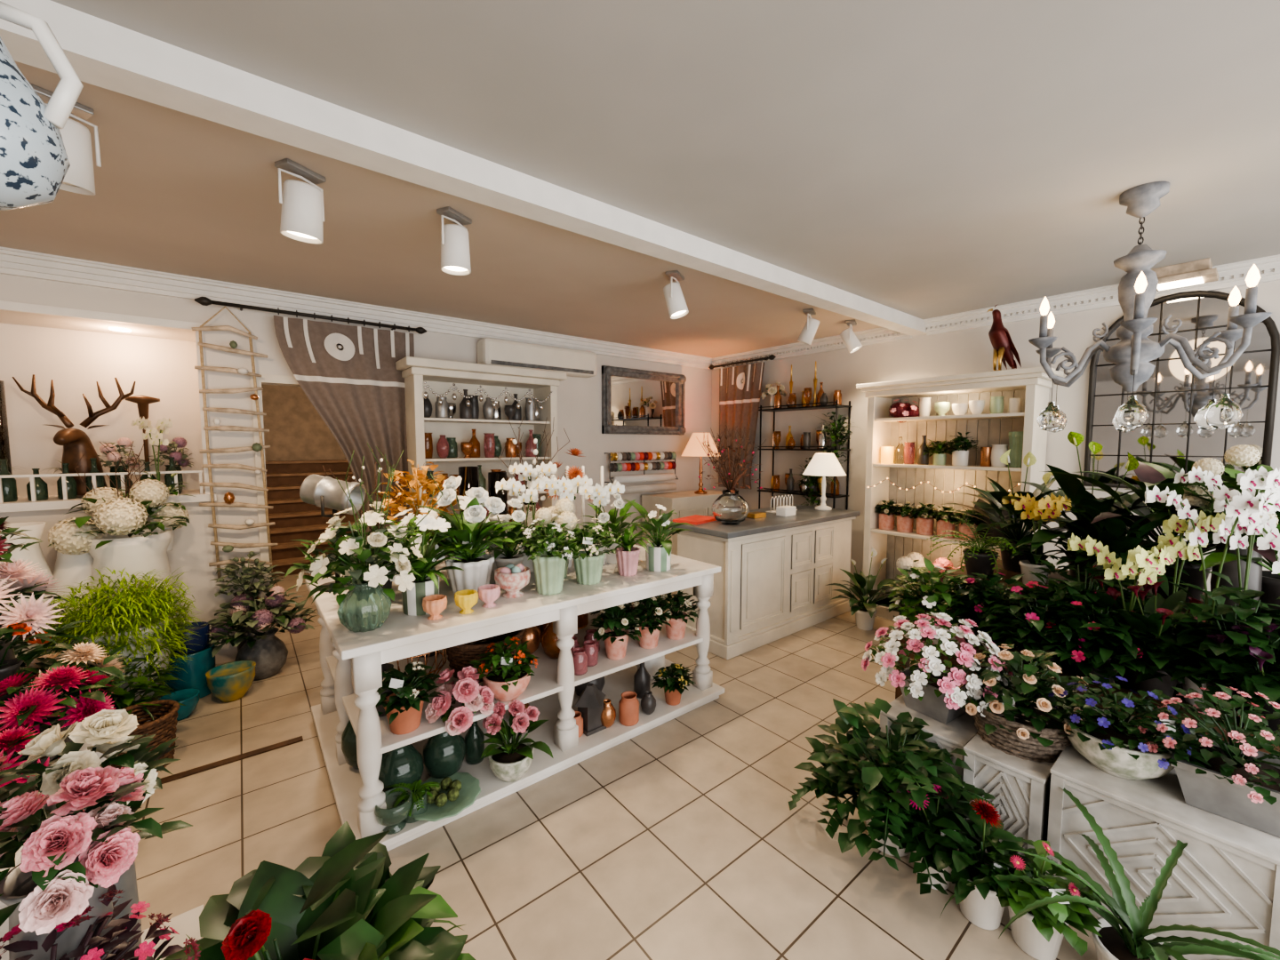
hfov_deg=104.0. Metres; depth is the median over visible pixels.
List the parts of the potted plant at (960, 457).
pot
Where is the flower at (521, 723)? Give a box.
[511,712,529,733]
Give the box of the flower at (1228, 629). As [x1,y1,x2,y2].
[1220,624,1234,631]
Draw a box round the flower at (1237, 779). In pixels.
[1232,774,1247,785]
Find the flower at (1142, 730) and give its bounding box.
[1137,726,1147,733]
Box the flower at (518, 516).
[512,510,526,521]
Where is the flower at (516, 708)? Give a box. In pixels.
[508,699,525,717]
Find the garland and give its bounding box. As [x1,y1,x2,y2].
[423,381,552,410]
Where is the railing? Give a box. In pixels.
[0,470,203,503]
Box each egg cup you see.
[422,594,447,620]
[454,589,478,614]
[477,584,500,607]
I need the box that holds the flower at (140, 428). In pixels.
[138,425,148,430]
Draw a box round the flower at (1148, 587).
[1142,584,1153,596]
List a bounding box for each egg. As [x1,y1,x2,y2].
[499,567,511,573]
[504,564,514,569]
[511,566,521,573]
[516,563,524,572]
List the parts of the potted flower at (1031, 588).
flower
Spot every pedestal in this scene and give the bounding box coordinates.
[962,714,1055,878]
[1045,742,1279,959]
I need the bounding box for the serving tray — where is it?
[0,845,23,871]
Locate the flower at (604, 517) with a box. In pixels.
[597,512,609,523]
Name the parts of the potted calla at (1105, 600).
stem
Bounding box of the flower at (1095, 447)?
[1088,441,1103,454]
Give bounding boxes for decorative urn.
[0,521,63,658]
[48,528,103,660]
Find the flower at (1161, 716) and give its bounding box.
[1157,712,1168,719]
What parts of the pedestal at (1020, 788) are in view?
lattice moulding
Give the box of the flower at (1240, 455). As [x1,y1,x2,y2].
[1224,444,1260,466]
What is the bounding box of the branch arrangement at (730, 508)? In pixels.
[696,424,766,525]
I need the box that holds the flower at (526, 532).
[522,527,535,538]
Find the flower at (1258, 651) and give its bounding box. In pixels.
[1248,646,1272,671]
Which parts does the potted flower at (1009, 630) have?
flower, flower, pot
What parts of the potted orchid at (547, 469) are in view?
flower, flower, flower, flower, stem, flower, stem, flower, flower, flower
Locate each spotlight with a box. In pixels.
[29,82,101,195]
[274,158,326,244]
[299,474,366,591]
[436,206,471,275]
[663,270,688,319]
[797,308,819,344]
[840,319,862,353]
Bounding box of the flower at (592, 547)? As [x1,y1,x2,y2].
[585,544,599,556]
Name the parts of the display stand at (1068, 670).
leg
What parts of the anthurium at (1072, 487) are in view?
stem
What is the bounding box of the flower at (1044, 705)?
[1036,697,1051,711]
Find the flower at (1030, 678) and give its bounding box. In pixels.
[1023,673,1037,684]
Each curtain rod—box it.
[194,296,426,334]
[708,354,775,369]
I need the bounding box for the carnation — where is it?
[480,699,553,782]
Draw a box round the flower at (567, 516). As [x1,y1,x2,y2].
[557,511,576,530]
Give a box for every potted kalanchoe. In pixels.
[375,661,445,734]
[470,635,538,701]
[513,513,581,595]
[560,518,622,584]
[589,600,635,629]
[590,604,641,659]
[627,595,663,626]
[629,596,677,648]
[651,663,695,705]
[654,589,699,639]
[874,498,900,530]
[891,501,918,532]
[909,502,937,535]
[931,505,961,537]
[951,505,981,541]
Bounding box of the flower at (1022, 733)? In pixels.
[1016,728,1029,739]
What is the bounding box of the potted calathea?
[1143,467,1279,613]
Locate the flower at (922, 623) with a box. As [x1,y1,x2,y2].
[914,619,929,627]
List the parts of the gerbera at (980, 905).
stem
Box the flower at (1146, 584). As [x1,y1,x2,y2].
[1144,576,1162,589]
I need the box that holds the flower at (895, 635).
[888,629,903,640]
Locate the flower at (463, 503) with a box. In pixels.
[458,498,471,509]
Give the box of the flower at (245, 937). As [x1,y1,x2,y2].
[220,909,271,959]
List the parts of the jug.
handle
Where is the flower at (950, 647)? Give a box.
[940,640,959,655]
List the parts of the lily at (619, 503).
stem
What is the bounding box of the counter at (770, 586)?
[668,504,859,659]
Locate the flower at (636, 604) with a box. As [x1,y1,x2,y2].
[633,600,639,607]
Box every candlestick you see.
[787,364,792,407]
[811,360,817,406]
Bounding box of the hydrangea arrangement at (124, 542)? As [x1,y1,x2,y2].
[48,441,190,699]
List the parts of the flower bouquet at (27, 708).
flower, flower, flower, flower, flower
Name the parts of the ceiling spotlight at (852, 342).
mounting plate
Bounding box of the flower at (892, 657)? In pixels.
[887,650,898,662]
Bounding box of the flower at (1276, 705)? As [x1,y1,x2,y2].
[1268,701,1279,708]
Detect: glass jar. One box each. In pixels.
[570,636,579,654]
[572,647,587,675]
[582,640,598,666]
[584,629,599,652]
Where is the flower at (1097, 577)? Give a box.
[1093,575,1105,589]
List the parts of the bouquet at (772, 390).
flower, flower, flower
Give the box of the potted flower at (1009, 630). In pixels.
[977,584,1102,674]
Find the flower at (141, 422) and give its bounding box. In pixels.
[138,416,147,425]
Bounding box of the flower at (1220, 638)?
[1206,633,1227,653]
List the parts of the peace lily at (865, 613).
stem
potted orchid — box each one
[495,475,553,571]
[509,461,557,531]
[545,475,592,567]
[578,479,624,565]
[1001,492,1076,587]
[1067,532,1200,689]
[1144,485,1279,704]
[1158,510,1225,684]
[1173,465,1279,623]
[1224,513,1279,670]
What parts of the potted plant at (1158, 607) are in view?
stem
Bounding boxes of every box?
[746,511,766,518]
[776,505,796,516]
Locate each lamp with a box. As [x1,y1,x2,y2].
[681,432,719,494]
[802,453,846,511]
[1157,276,1203,290]
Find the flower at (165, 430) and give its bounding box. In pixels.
[157,427,168,434]
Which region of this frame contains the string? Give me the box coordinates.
[867,477,1019,492]
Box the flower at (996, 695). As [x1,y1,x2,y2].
[983,686,998,703]
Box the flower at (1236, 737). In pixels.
[1227,730,1246,743]
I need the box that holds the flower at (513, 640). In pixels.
[510,637,520,643]
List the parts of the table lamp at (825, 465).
lamp shade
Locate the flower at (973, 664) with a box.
[968,657,980,671]
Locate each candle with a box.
[563,465,570,536]
[581,465,588,548]
[600,465,603,512]
[790,364,791,381]
[814,360,816,378]
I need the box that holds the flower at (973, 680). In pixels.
[966,673,983,689]
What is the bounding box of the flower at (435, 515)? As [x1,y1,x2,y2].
[428,512,438,518]
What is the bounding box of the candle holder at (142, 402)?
[124,395,159,469]
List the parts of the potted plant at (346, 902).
stem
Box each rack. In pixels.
[604,452,678,483]
[757,400,852,510]
[765,494,797,513]
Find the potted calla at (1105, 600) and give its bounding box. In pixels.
[1044,565,1189,663]
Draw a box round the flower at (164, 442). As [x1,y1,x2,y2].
[155,437,168,445]
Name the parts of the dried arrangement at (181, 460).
flower, flower, flower, flower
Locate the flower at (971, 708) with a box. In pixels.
[965,703,976,715]
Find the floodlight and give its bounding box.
[1151,257,1218,290]
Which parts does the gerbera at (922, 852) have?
stem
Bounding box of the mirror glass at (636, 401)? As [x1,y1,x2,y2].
[611,376,677,426]
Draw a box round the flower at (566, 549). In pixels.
[561,546,572,559]
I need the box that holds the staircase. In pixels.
[265,459,356,576]
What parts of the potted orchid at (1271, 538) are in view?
flower, flower, flower, flower, flower, flower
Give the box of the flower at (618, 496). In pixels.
[613,493,621,499]
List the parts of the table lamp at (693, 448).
lamp shade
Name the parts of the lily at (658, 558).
stem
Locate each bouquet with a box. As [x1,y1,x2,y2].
[0,516,42,562]
[0,558,69,660]
[0,614,79,756]
[0,641,128,742]
[0,662,127,766]
[0,708,180,959]
[0,719,68,796]
[0,755,46,855]
[0,765,192,959]
[0,884,200,959]
[211,551,283,651]
[424,665,494,735]
[761,381,786,408]
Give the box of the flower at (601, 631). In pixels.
[598,627,604,635]
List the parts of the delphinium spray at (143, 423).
stem, stem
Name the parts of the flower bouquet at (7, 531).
flower, flower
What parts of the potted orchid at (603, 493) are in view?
flower, flower, pot, flower, flower, flower, flower, flower, flower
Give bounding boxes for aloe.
[939,778,1279,959]
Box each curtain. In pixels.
[273,315,414,541]
[718,362,764,488]
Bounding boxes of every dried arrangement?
[97,437,144,490]
[147,436,193,492]
[371,459,459,540]
[544,447,592,529]
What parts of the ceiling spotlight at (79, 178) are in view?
mounting plate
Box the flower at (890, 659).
[880,652,896,667]
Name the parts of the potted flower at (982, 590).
flower, flower, pot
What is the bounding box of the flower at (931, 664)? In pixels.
[924,657,944,675]
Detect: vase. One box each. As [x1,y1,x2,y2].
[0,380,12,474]
[148,505,173,551]
[341,720,359,769]
[374,786,412,834]
[376,663,396,717]
[378,744,423,791]
[400,786,427,823]
[416,649,439,657]
[422,731,465,778]
[458,466,479,519]
[464,720,484,764]
[488,472,507,520]
[508,703,529,716]
[520,625,541,654]
[522,501,536,528]
[537,622,549,642]
[541,621,559,659]
[573,710,583,737]
[574,676,604,695]
[577,612,588,629]
[600,698,615,727]
[618,690,639,726]
[633,662,650,698]
[635,655,665,679]
[640,690,655,714]
[894,436,903,463]
[904,442,915,463]
[917,435,928,464]
[979,447,991,466]
[990,444,1007,467]
[1008,431,1023,467]
[1210,534,1262,614]
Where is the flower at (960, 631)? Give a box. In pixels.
[950,625,966,638]
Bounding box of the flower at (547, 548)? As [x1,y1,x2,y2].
[544,541,554,551]
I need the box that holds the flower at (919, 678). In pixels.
[910,670,927,687]
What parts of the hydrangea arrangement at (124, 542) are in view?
flower, flower, flower, pot, flower, flower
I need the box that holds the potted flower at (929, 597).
[882,557,985,638]
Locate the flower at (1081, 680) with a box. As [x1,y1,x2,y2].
[1077,676,1087,687]
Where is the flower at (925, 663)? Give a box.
[918,657,929,671]
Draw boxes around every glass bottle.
[0,459,17,502]
[26,468,48,500]
[56,463,77,499]
[85,457,104,495]
[112,466,131,495]
[140,462,156,482]
[164,456,181,494]
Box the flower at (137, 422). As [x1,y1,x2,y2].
[130,418,140,426]
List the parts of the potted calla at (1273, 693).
stem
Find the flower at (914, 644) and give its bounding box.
[905,638,923,652]
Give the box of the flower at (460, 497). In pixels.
[456,496,469,499]
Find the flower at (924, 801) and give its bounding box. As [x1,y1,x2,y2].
[907,791,929,809]
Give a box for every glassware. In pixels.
[423,395,431,417]
[424,432,432,458]
[426,471,433,496]
[434,396,448,418]
[436,434,449,458]
[439,473,448,489]
[446,437,457,457]
[448,402,456,418]
[449,474,459,495]
[459,389,471,418]
[460,441,472,457]
[467,394,479,419]
[469,429,479,457]
[477,464,486,490]
[482,397,495,419]
[483,432,495,457]
[490,469,501,471]
[491,400,501,420]
[494,435,501,457]
[504,405,515,420]
[504,438,516,457]
[508,506,516,521]
[512,393,521,420]
[513,472,524,492]
[516,442,521,456]
[525,397,535,421]
[525,429,536,456]
[532,433,541,456]
[535,401,541,421]
[536,496,541,523]
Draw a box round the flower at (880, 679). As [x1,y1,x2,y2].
[874,671,887,686]
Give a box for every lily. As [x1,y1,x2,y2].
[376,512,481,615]
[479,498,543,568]
[580,493,647,564]
[621,499,695,571]
[825,547,897,630]
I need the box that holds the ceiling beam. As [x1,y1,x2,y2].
[0,0,926,335]
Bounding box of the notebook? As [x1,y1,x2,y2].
[672,514,716,524]
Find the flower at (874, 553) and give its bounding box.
[871,547,877,557]
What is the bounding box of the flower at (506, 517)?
[499,514,511,522]
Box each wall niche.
[0,313,195,341]
[0,322,205,496]
[17,488,205,500]
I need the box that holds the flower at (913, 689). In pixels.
[907,682,924,698]
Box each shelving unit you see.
[395,356,566,559]
[856,366,1063,620]
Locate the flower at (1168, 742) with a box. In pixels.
[1161,736,1176,748]
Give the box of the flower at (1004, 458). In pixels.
[1000,448,1010,464]
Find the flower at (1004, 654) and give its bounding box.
[997,649,1013,660]
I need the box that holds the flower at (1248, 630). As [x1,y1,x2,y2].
[1231,624,1255,642]
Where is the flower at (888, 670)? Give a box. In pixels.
[880,664,894,677]
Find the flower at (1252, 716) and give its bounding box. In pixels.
[1248,713,1262,722]
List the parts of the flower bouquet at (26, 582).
flower, flower, flower, flower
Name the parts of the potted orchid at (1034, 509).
flower, flower, flower, flower, flower, stem, pot, flower, flower, flower, stem, flower, flower, flower, flower, flower, flower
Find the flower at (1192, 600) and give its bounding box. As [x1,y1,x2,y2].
[1187,597,1202,612]
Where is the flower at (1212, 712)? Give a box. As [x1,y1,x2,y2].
[1204,707,1220,717]
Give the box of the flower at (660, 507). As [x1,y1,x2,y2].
[656,504,666,510]
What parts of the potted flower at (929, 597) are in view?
flower, flower, pot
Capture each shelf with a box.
[325,603,703,754]
[424,417,549,424]
[425,456,550,461]
[427,488,548,501]
[757,487,849,498]
[758,401,852,411]
[758,446,850,450]
[870,527,999,550]
[871,597,904,609]
[872,463,1021,471]
[874,412,1024,422]
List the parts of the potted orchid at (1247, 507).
flower, flower, flower, flower, flower, stem, flower, flower, pot, flower, flower, flower, flower, flower, stem, flower, flower, flower, flower, flower, flower, flower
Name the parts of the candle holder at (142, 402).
lamp shade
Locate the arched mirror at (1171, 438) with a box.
[1083,290,1279,489]
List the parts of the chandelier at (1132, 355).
light bulb, light bulb, arm, arm, arm, light bulb, chain, arm, arm, light bulb, light bulb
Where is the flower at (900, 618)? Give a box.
[892,615,906,621]
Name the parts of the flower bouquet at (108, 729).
flower, flower, flower, flower, flower, flower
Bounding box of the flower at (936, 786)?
[933,784,948,799]
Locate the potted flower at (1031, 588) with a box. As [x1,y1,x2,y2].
[1003,570,1100,647]
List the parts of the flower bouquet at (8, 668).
flower, flower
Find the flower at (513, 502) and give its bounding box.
[507,498,522,507]
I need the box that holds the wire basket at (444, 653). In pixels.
[396,648,447,689]
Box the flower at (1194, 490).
[1182,485,1211,506]
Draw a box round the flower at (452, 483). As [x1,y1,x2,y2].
[442,475,462,489]
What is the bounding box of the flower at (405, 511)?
[393,508,412,517]
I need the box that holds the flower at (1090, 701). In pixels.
[1085,697,1096,706]
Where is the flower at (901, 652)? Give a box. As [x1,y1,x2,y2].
[898,648,907,655]
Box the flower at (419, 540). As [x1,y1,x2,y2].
[410,533,428,550]
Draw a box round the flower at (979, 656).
[974,652,985,659]
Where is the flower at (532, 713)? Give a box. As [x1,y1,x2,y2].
[525,705,539,721]
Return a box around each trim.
[0,246,711,369]
[0,300,216,512]
[160,736,303,783]
[250,373,299,627]
[711,327,911,369]
[923,254,1279,335]
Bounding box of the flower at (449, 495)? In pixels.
[436,488,455,505]
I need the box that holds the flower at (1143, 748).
[1137,742,1149,751]
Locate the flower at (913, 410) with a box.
[905,404,919,416]
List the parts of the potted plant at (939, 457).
pot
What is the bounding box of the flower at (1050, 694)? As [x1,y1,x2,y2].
[1048,691,1055,696]
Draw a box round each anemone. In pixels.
[341,520,411,588]
[374,507,455,574]
[418,496,494,578]
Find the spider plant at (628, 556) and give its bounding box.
[593,521,664,575]
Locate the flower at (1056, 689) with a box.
[1051,684,1065,697]
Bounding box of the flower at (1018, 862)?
[1009,855,1025,871]
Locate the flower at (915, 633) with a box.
[907,628,922,639]
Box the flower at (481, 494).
[467,487,487,503]
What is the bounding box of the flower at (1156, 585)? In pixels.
[1152,580,1164,595]
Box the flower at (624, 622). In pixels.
[621,618,628,625]
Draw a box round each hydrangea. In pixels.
[517,497,583,578]
[888,399,919,423]
[1162,444,1279,614]
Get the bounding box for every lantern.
[575,683,606,736]
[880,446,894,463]
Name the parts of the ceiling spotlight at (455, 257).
mounting plate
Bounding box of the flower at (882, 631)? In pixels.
[874,627,888,637]
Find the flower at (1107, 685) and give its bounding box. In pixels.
[1101,682,1111,688]
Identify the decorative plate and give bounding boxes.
[412,771,480,821]
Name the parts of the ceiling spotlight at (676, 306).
mounting plate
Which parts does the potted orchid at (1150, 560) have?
flower, flower, flower, flower, flower, flower, flower, flower, stem, pot, flower, flower, flower, flower, stem, stem, flower, flower, flower, flower, flower, flower, flower, flower, flower, flower, flower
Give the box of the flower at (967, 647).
[960,642,975,655]
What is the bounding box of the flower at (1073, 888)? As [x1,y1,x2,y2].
[1068,882,1079,895]
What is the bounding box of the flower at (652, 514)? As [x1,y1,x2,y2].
[648,510,656,518]
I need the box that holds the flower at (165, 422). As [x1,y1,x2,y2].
[162,418,172,426]
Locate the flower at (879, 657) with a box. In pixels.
[874,650,885,664]
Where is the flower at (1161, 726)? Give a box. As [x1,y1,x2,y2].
[1156,723,1167,732]
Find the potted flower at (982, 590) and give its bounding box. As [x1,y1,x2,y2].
[942,572,1033,647]
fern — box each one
[37,566,201,723]
[387,779,440,823]
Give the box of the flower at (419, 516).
[416,514,433,520]
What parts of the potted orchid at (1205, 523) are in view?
flower, flower, flower, stem, flower, flower, stem, flower, flower, flower, flower, flower, flower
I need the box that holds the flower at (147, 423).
[143,417,151,427]
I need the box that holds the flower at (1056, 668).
[1047,663,1060,672]
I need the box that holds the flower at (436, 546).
[432,544,445,561]
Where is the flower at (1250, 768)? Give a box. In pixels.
[1244,763,1259,774]
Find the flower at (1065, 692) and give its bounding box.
[1058,690,1067,696]
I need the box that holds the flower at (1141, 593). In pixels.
[1137,590,1149,604]
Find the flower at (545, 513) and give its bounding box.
[535,507,553,526]
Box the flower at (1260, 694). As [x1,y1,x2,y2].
[1255,692,1269,699]
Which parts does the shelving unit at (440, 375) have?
cornice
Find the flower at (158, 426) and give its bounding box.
[155,424,163,429]
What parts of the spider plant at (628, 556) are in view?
pot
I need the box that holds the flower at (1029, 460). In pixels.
[1023,451,1036,466]
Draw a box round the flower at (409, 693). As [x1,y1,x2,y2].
[405,688,419,697]
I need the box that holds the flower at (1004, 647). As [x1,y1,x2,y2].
[999,643,1011,649]
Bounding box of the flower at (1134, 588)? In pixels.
[1127,585,1141,598]
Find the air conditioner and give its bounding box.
[477,337,596,377]
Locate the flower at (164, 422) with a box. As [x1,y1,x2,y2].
[156,417,168,425]
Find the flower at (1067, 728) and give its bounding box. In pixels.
[1064,722,1071,734]
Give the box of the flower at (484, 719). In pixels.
[482,715,491,727]
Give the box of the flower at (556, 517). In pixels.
[548,505,559,520]
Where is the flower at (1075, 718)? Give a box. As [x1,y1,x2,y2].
[1069,713,1080,723]
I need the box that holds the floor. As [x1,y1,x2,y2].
[129,571,1098,959]
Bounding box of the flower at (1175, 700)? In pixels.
[1168,696,1182,703]
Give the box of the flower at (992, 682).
[983,678,996,686]
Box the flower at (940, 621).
[935,618,951,626]
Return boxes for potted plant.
[163,821,475,959]
[200,585,316,680]
[488,514,511,572]
[788,697,995,895]
[886,574,928,620]
[922,439,955,465]
[941,432,980,465]
[973,498,1018,543]
[1040,457,1276,601]
[1080,580,1230,701]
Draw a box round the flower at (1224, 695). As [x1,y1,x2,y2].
[1215,691,1231,699]
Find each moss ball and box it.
[426,789,437,804]
[429,783,440,793]
[434,792,447,807]
[440,776,452,790]
[447,787,458,801]
[449,779,461,791]
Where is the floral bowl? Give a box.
[494,565,530,598]
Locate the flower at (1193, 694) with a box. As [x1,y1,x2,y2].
[1189,692,1202,697]
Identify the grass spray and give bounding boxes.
[41,459,62,473]
[111,459,135,488]
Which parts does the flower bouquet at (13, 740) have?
flower, flower, flower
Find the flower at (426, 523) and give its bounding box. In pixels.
[416,516,434,531]
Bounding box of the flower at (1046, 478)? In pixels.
[1041,472,1053,484]
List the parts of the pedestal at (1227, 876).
lattice moulding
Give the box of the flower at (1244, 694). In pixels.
[1236,691,1251,697]
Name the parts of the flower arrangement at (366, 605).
flower, flower, flower, flower, flower, flower, flower, flower, flower, flower, flower, flower, flower, flower, flower, flower, flower, flower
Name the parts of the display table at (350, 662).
leg, leg, leg, leg, leg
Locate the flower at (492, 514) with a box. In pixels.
[489,511,498,517]
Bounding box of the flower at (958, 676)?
[947,666,967,686]
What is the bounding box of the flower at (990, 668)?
[985,666,1000,680]
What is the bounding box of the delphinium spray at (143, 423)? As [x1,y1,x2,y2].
[122,416,195,551]
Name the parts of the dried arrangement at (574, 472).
flower, flower, flower, flower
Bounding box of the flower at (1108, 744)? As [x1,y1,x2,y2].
[1101,739,1113,749]
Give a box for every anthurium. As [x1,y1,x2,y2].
[940,448,1127,572]
[978,431,1174,583]
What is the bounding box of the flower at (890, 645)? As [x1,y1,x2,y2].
[883,639,900,652]
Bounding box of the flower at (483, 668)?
[478,663,488,674]
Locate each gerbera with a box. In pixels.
[888,784,983,890]
[928,798,1047,930]
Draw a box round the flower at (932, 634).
[920,626,936,639]
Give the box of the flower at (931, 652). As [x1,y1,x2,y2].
[921,645,939,660]
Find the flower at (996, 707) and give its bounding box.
[989,700,1004,713]
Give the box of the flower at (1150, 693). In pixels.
[1147,690,1158,698]
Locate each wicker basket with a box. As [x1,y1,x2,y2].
[110,699,180,772]
[446,628,525,682]
[965,685,1071,762]
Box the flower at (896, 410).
[888,401,907,417]
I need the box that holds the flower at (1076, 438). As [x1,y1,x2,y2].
[1067,431,1084,447]
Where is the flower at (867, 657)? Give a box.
[862,649,871,663]
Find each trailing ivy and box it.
[787,457,837,505]
[812,411,854,463]
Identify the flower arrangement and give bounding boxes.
[284,442,442,632]
[896,552,925,607]
[928,557,956,582]
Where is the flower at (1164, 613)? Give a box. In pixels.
[1156,608,1173,624]
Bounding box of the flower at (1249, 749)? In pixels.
[1239,743,1257,756]
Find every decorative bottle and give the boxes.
[771,432,775,448]
[772,474,779,491]
[773,431,781,448]
[774,385,782,408]
[784,472,792,485]
[785,425,793,448]
[786,468,794,492]
[787,437,795,448]
[788,392,796,407]
[800,434,803,448]
[801,391,806,407]
[801,478,809,494]
[802,432,810,448]
[803,387,812,406]
[816,382,823,406]
[816,430,821,448]
[817,475,822,495]
[818,424,827,448]
[819,392,828,405]
[831,476,839,495]
[832,390,841,404]
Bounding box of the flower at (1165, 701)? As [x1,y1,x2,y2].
[1160,699,1172,704]
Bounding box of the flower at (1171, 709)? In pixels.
[1167,705,1177,715]
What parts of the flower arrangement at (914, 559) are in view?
flower, flower, flower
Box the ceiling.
[0,0,1279,358]
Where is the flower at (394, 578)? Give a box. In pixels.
[388,564,400,581]
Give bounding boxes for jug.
[0,0,83,210]
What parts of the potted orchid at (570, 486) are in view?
flower, flower, pot, flower, flower, flower, flower, flower, flower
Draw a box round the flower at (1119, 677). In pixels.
[1115,676,1127,681]
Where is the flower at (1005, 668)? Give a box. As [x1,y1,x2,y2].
[1002,662,1013,675]
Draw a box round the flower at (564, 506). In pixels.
[555,497,574,514]
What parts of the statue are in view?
leg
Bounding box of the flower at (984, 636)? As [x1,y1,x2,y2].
[977,631,992,642]
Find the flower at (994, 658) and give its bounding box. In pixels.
[988,656,1002,671]
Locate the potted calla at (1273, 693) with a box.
[1173,620,1279,731]
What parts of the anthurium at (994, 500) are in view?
stem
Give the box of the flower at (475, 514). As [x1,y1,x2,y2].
[464,504,487,523]
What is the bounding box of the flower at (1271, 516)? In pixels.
[1244,513,1278,535]
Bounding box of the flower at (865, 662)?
[861,656,869,671]
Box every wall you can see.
[0,273,711,663]
[261,384,346,461]
[710,280,1279,597]
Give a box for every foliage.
[13,620,137,683]
[70,642,185,719]
[926,516,1047,577]
[1008,552,1152,665]
[1014,501,1212,596]
[1135,570,1279,723]
[1250,599,1279,668]
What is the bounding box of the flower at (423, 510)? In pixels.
[418,507,436,512]
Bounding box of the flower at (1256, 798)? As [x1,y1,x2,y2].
[1248,791,1263,803]
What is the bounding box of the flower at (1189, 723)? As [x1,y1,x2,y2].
[1182,718,1197,727]
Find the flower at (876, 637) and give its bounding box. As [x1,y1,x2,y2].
[873,633,884,640]
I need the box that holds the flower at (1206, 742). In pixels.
[1199,736,1213,747]
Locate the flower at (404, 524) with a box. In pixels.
[390,523,407,541]
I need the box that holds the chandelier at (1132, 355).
[1028,181,1271,432]
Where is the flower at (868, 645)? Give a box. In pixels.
[864,640,872,651]
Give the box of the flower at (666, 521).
[658,514,670,526]
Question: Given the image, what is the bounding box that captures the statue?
[987,304,1021,371]
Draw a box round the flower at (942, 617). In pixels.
[936,612,951,621]
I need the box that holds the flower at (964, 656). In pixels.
[955,649,974,667]
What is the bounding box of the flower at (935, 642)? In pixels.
[931,639,943,644]
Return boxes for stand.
[141,904,203,959]
[895,622,1279,753]
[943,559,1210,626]
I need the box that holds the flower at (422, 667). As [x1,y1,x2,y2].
[409,661,424,670]
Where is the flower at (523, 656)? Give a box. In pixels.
[513,649,525,663]
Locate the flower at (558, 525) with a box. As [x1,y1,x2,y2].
[552,524,561,532]
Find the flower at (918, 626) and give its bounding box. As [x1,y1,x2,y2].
[916,624,935,630]
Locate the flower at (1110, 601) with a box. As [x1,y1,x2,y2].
[1105,586,1120,606]
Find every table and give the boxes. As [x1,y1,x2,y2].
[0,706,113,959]
[304,544,724,851]
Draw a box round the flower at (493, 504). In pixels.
[484,496,505,512]
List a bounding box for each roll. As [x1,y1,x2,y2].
[610,452,617,461]
[610,463,617,471]
[612,472,675,483]
[615,482,676,494]
[616,452,622,461]
[616,463,622,471]
[620,452,626,461]
[620,463,626,471]
[624,452,631,461]
[625,463,631,471]
[629,462,635,471]
[630,452,635,460]
[633,462,639,471]
[634,452,639,460]
[638,462,644,471]
[639,452,644,460]
[642,452,647,460]
[642,462,647,470]
[647,452,652,460]
[647,462,652,470]
[650,451,656,460]
[651,462,656,470]
[654,451,660,460]
[655,462,660,470]
[658,451,664,460]
[658,461,664,470]
[662,451,668,459]
[662,461,668,469]
[666,451,671,459]
[666,461,671,469]
[670,451,676,459]
[671,461,676,469]
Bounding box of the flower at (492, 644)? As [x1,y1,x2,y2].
[485,642,495,652]
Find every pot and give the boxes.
[64,612,172,723]
[157,688,199,720]
[163,643,215,698]
[168,621,209,655]
[205,660,255,702]
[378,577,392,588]
[384,688,423,734]
[401,574,439,615]
[445,552,494,594]
[482,661,531,701]
[488,736,534,782]
[494,553,524,568]
[531,550,565,595]
[550,548,568,578]
[572,550,605,584]
[600,539,622,564]
[602,627,629,659]
[636,619,661,648]
[645,542,671,571]
[663,686,682,705]
[664,610,687,639]
[807,484,816,494]
[830,439,840,449]
[855,608,876,630]
[865,789,915,856]
[878,512,895,530]
[896,514,913,532]
[898,663,967,724]
[912,832,958,890]
[916,516,934,535]
[919,397,931,416]
[934,401,950,415]
[936,518,955,537]
[952,403,968,415]
[958,520,977,541]
[959,858,1010,930]
[962,548,998,577]
[968,400,985,414]
[989,396,1004,413]
[1000,539,1031,572]
[1008,398,1021,413]
[1008,880,1068,959]
[1063,705,1174,780]
[1068,552,1091,583]
[1091,917,1176,959]
[1130,663,1177,701]
[1151,559,1212,601]
[1170,732,1279,837]
[1206,681,1244,723]
[1232,687,1279,731]
[1256,570,1279,613]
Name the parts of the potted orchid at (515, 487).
flower, flower, flower, stem, flower, pot, flower, stem, flower, flower, flower, flower, flower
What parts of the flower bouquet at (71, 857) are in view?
flower, flower, flower, flower, flower, flower, flower, flower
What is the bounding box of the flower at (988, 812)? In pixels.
[969,798,1002,828]
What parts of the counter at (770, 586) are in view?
panel, moulding, panel, panel, panel, panel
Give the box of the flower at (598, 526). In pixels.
[592,525,603,534]
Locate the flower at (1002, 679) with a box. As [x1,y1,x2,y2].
[1000,672,1009,686]

